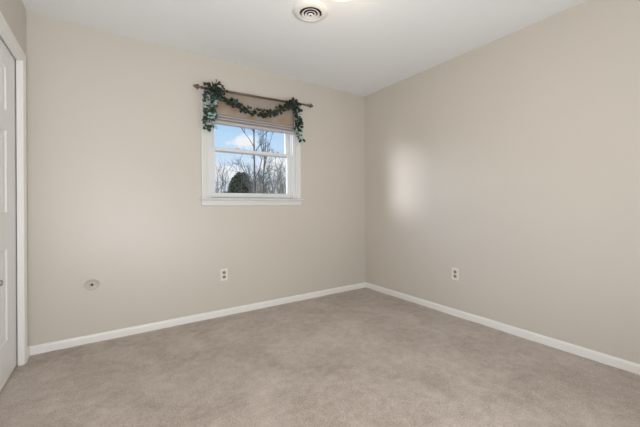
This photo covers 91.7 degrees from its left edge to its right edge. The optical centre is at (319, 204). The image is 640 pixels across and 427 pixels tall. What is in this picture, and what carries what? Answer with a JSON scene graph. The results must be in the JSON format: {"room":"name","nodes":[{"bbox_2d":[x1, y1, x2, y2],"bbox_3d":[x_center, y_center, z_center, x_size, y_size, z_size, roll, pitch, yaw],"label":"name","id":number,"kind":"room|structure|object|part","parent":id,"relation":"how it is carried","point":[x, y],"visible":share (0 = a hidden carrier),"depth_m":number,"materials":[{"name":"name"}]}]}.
{"room":"empty bedroom","nodes":[
{"label":"empty bedroom","id":0,"kind":"room"},
{"bbox_2d":[0,0,27,364],"bbox_3d":[-1.059,-0.134,0.566,0.140,2.490,3.850,0,0,-34],"label":"wall","id":1,"kind":"structure","parent":0,"point":[13,11],"depth_m":2.07,"materials":[{"name":"beige paint"}]},
{"bbox_2d":[0,27,22,391],"bbox_3d":[-1.791,0.049,1.731,0.073,2.072,0.822,0,0,-34],"label":"door","id":2,"kind":"structure","parent":1,"relation":"in","point":[10,70],"depth_m":1.93,"materials":[{"name":"white paint"}]},
{"bbox_2d":[0,11,26,364],"bbox_3d":[-1.761,0.027,1.752,0.016,2.094,0.886,0,0,-34],"label":"trim","id":3,"kind":"structure","parent":1,"relation":"attached to","point":[4,26],"depth_m":2.07,"materials":[{"name":"white paint"}]},
{"bbox_2d":[27,347,29,359],"bbox_3d":[-2.034,1.040,2.163,0.013,0.072,0.105,0,0,-34],"label":"baseboard","id":4,"kind":"structure","parent":1,"relation":"attached to","point":[28,348],"depth_m":2.16,"materials":[{"name":"white paint"}]},
{"bbox_2d":[26,11,364,345],"bbox_3d":[-0.788,-0.136,3.152,3.474,2.490,0.140,0,0,-34],"label":"wall","id":5,"kind":"structure","parent":0,"point":[114,120],"depth_m":2.64,"materials":[{"name":"beige paint"}]},
{"bbox_2d":[85,279,99,289],"bbox_3d":[-1.761,0.616,2.403,0.095,0.082,0.014,0,0,-34],"label":"wall plate","id":6,"kind":"object","parent":5,"relation":"attached to","point":[91,284],"visible":1,"depth_m":2.40,"materials":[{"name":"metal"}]},
{"bbox_2d":[28,282,364,354],"bbox_3d":[-0.740,1.033,3.088,3.194,0.072,0.013,0,0,-34],"label":"baseboard","id":7,"kind":"structure","parent":5,"relation":"attached to","point":[67,343],"depth_m":2.72,"materials":[{"name":"white paint"}]},
{"bbox_2d":[220,268,227,280],"bbox_3d":[-0.917,0.668,2.972,0.070,0.115,0.010,0,0,-34],"label":"wall outlet","id":8,"kind":"object","parent":5,"relation":"attached to","point":[223,272],"visible":1,"depth_m":2.97,"materials":[{"name":"beige plastic"}]},
{"bbox_2d":[200,90,303,205],"bbox_3d":[-0.681,-0.524,3.200,1.092,1.068,0.182,0,0,-34],"label":"window","id":9,"kind":"structure","parent":5,"relation":"in","point":[209,197],"depth_m":3.11,"materials":[{"name":"white paint"}]},
{"bbox_3d":[-0.709,-0.746,3.220,0.868,0.457,0.030,0,0,-34],"label":"sash","id":10,"kind":"part","parent":9,"relation":"part of","materials":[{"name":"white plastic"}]},
{"bbox_3d":[-0.685,-0.309,3.188,0.868,0.484,0.030,0,0,-34],"label":"sash","id":11,"kind":"part","parent":9,"relation":"part of","materials":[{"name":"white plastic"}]},
{"bbox_3d":[-0.655,-0.056,3.164,1.092,0.020,0.097,0,0,-34],"label":"sill","id":12,"kind":"part","parent":9,"relation":"part of","materials":[{"name":"white paint"}]},
{"bbox_2d":[214,92,294,134],"bbox_3d":[-0.632,-0.925,3.127,0.852,0.337,0.042,0,0,-34],"label":"roman shade","id":13,"kind":"object","parent":9,"relation":"attached to","point":[228,115],"visible":0.86,"depth_m":3.11,"materials":[{"name":"beige fabric"}]},
{"bbox_2d":[193,84,312,107],"bbox_3d":[-0.613,-1.074,3.134,1.274,0.088,0.091,0,0,-34],"label":"curtain rod","id":14,"kind":"object","parent":5,"relation":"attached to","point":[196,86],"visible":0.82,"depth_m":3.06,"materials":[{"name":"brown metal"}]},
{"bbox_2d":[202,80,305,143],"bbox_3d":[-0.600,-0.905,3.067,1.090,0.493,0.084,0,0,-34],"label":"ivy garland","id":15,"kind":"object","parent":14,"relation":"hanging from","point":[293,104],"visible":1,"depth_m":2.92,"materials":[{"name":"green plant"}]},
{"bbox_3d":[-0.601,-1.078,3.115,1.056,0.050,0.019,0,0,-34],"label":"rod","id":16,"kind":"part","parent":14,"relation":"part of","materials":[{"name":"brown metal"}]},
{"bbox_2d":[22,0,586,96],"bbox_3d":[0.317,-1.462,1.496,3.474,0.150,4.130,0,0,-34],"label":"ceiling","id":17,"kind":"structure","parent":0,"point":[364,48],"depth_m":2.44,"materials":[{"name":"white paint"}]},
{"bbox_2d":[293,0,327,22],"bbox_3d":[-0.067,-1.367,2.225,0.256,0.034,0.256,0,0,-34],"label":"ceiling vent","id":18,"kind":"object","parent":17,"relation":"in","point":[309,11],"visible":1,"depth_m":2.20,"materials":[{"name":"metal"}]},
{"bbox_2d":[0,287,639,426],"bbox_3d":[0.264,1.058,1.451,3.354,0.015,3.850,0,0,-34],"label":"floor","id":19,"kind":"structure","parent":0,"point":[362,357],"depth_m":1.91,"materials":[{"name":"beige carpet"}]},
{"bbox_2d":[364,0,639,363],"bbox_3d":[1.708,-0.149,2.425,0.140,2.490,3.850,0,0,-34],"label":"wall","id":20,"kind":"structure","parent":0,"point":[511,162],"depth_m":2.42,"materials":[{"name":"beige paint"}]},
{"bbox_2d":[452,267,458,280],"bbox_3d":[1.277,0.655,2.938,0.010,0.115,0.070,0,0,-34],"label":"wall outlet","id":21,"kind":"object","parent":20,"relation":"attached to","point":[455,271],"visible":1,"depth_m":2.93,"materials":[{"name":"beige plastic"}]},
{"bbox_2d":[365,282,639,374],"bbox_3d":[1.651,1.021,2.383,0.013,0.072,3.850,0,0,-34],"label":"baseboard","id":22,"kind":"structure","parent":20,"relation":"attached to","point":[600,357],"depth_m":2.43,"materials":[{"name":"white paint"}]},
{"label":"outside","id":23,"kind":"structure","parent":0,"visible":0},
{"bbox_3d":[-15.496,1.500,54.815,150.000,0.377,102.000,0,0,-34],"label":"ground","id":24,"kind":"structure","parent":23,"visible":0},
{"bbox_2d":[215,160,236,192],"bbox_3d":[-4.108,-0.351,12.080,1.966,3.620,2.149,0,0,-2],"label":"bare shrub","id":25,"kind":"object","parent":24,"relation":"on","point":[224,164],"visible":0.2,"depth_m":11.86,"materials":[{"name":"grey plant"}]},
{"bbox_3d":[-3.493,-0.012,11.409,0.827,2.935,0.835,0,0,-34],"label":"stem","id":26,"kind":"part","parent":25,"relation":"part of","materials":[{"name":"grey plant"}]},
{"bbox_2d":[224,148,252,192],"bbox_3d":[-4.327,-0.902,16.953,1.524,4.660,0.792,0,0,-34],"label":"bare tree","id":27,"kind":"object","parent":24,"relation":"on","point":[243,148],"visible":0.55,"depth_m":16.97,"materials":[{"name":"grey plant"}]},
{"bbox_2d":[228,172,251,192],"bbox_3d":[-6.317,-0.597,25.031,2.252,4.169,2.286,0,0,-34],"label":"evergreen tree","id":28,"kind":"object","parent":24,"relation":"on","point":[235,182],"visible":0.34,"depth_m":24.35,"materials":[{"name":"green plant"}]},
{"bbox_2d":[234,128,273,191],"bbox_3d":[-3.032,-2.610,14.060,2.388,8.065,1.270,0,0,-24],"label":"bare tree","id":29,"kind":"object","parent":24,"relation":"on","point":[253,130],"visible":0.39,"depth_m":13.97,"materials":[{"name":"grey plant"}]},
{"bbox_2d":[250,166,268,191],"bbox_3d":[-4.126,-0.862,22.008,2.160,4.642,2.333,0,0,38],"label":"bare shrub","id":30,"kind":"object","parent":24,"relation":"on","point":[265,166],"visible":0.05,"depth_m":21.91,"materials":[{"name":"grey plant"}]},
{"bbox_2d":[245,165,279,193],"bbox_3d":[-2.240,-0.142,11.642,1.479,3.181,1.972,0,0,39],"label":"bare shrub","id":31,"kind":"object","parent":24,"relation":"on","point":[253,190],"visible":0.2,"depth_m":11.36,"materials":[{"name":"grey plant"}]},
{"bbox_2d":[257,131,274,193],"bbox_3d":[-2.961,-1.781,16.122,1.203,6.404,1.244,0,0,-34],"label":"bare tree","id":32,"kind":"object","parent":24,"relation":"on","point":[265,157],"visible":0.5,"depth_m":16.01,"materials":[{"name":"grey plant"}]},
{"bbox_2d":[248,159,285,193],"bbox_3d":[-3.241,-0.689,18.591,2.133,4.288,2.454,0,0,-24],"label":"bare shrub","id":33,"kind":"object","parent":24,"relation":"on","point":[260,184],"visible":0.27,"depth_m":18.28,"materials":[{"name":"grey plant"}]},
{"bbox_2d":[259,159,285,193],"bbox_3d":[-1.685,-0.337,13.435,2.117,3.567,2.634,0,0,-10],"label":"bare shrub","id":34,"kind":"object","parent":24,"relation":"on","point":[279,180],"visible":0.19,"depth_m":12.96,"materials":[{"name":"grey plant"}]},
{"bbox_3d":[-1.697,-0.136,12.798,0.752,3.161,0.527,0,0,-34],"label":"stem","id":35,"kind":"part","parent":34,"relation":"part of","materials":[{"name":"grey plant"}]},
{"bbox_2d":[265,167,284,193],"bbox_3d":[-1.338,0.041,10.450,1.290,2.805,1.316,0,0,-24],"label":"bare shrub","id":36,"kind":"object","parent":24,"relation":"on","point":[275,181],"visible":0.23,"depth_m":10.47,"materials":[{"name":"grey plant"}]},
{"bbox_2d":[267,150,282,189],"bbox_3d":[-2.169,-0.688,15.233,1.171,4.210,1.239,0,0,-34],"label":"bare tree","id":37,"kind":"object","parent":24,"relation":"on","point":[280,168],"visible":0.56,"depth_m":15.16,"materials":[{"name":"grey plant"}]},
{"bbox_2d":[273,163,285,193],"bbox_3d":[-1.574,-0.537,17.421,2.107,3.967,2.264,0,0,-15],"label":"bare shrub","id":38,"kind":"object","parent":24,"relation":"on","point":[277,163],"visible":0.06,"depth_m":17.30,"materials":[{"name":"grey plant"}]}
]}

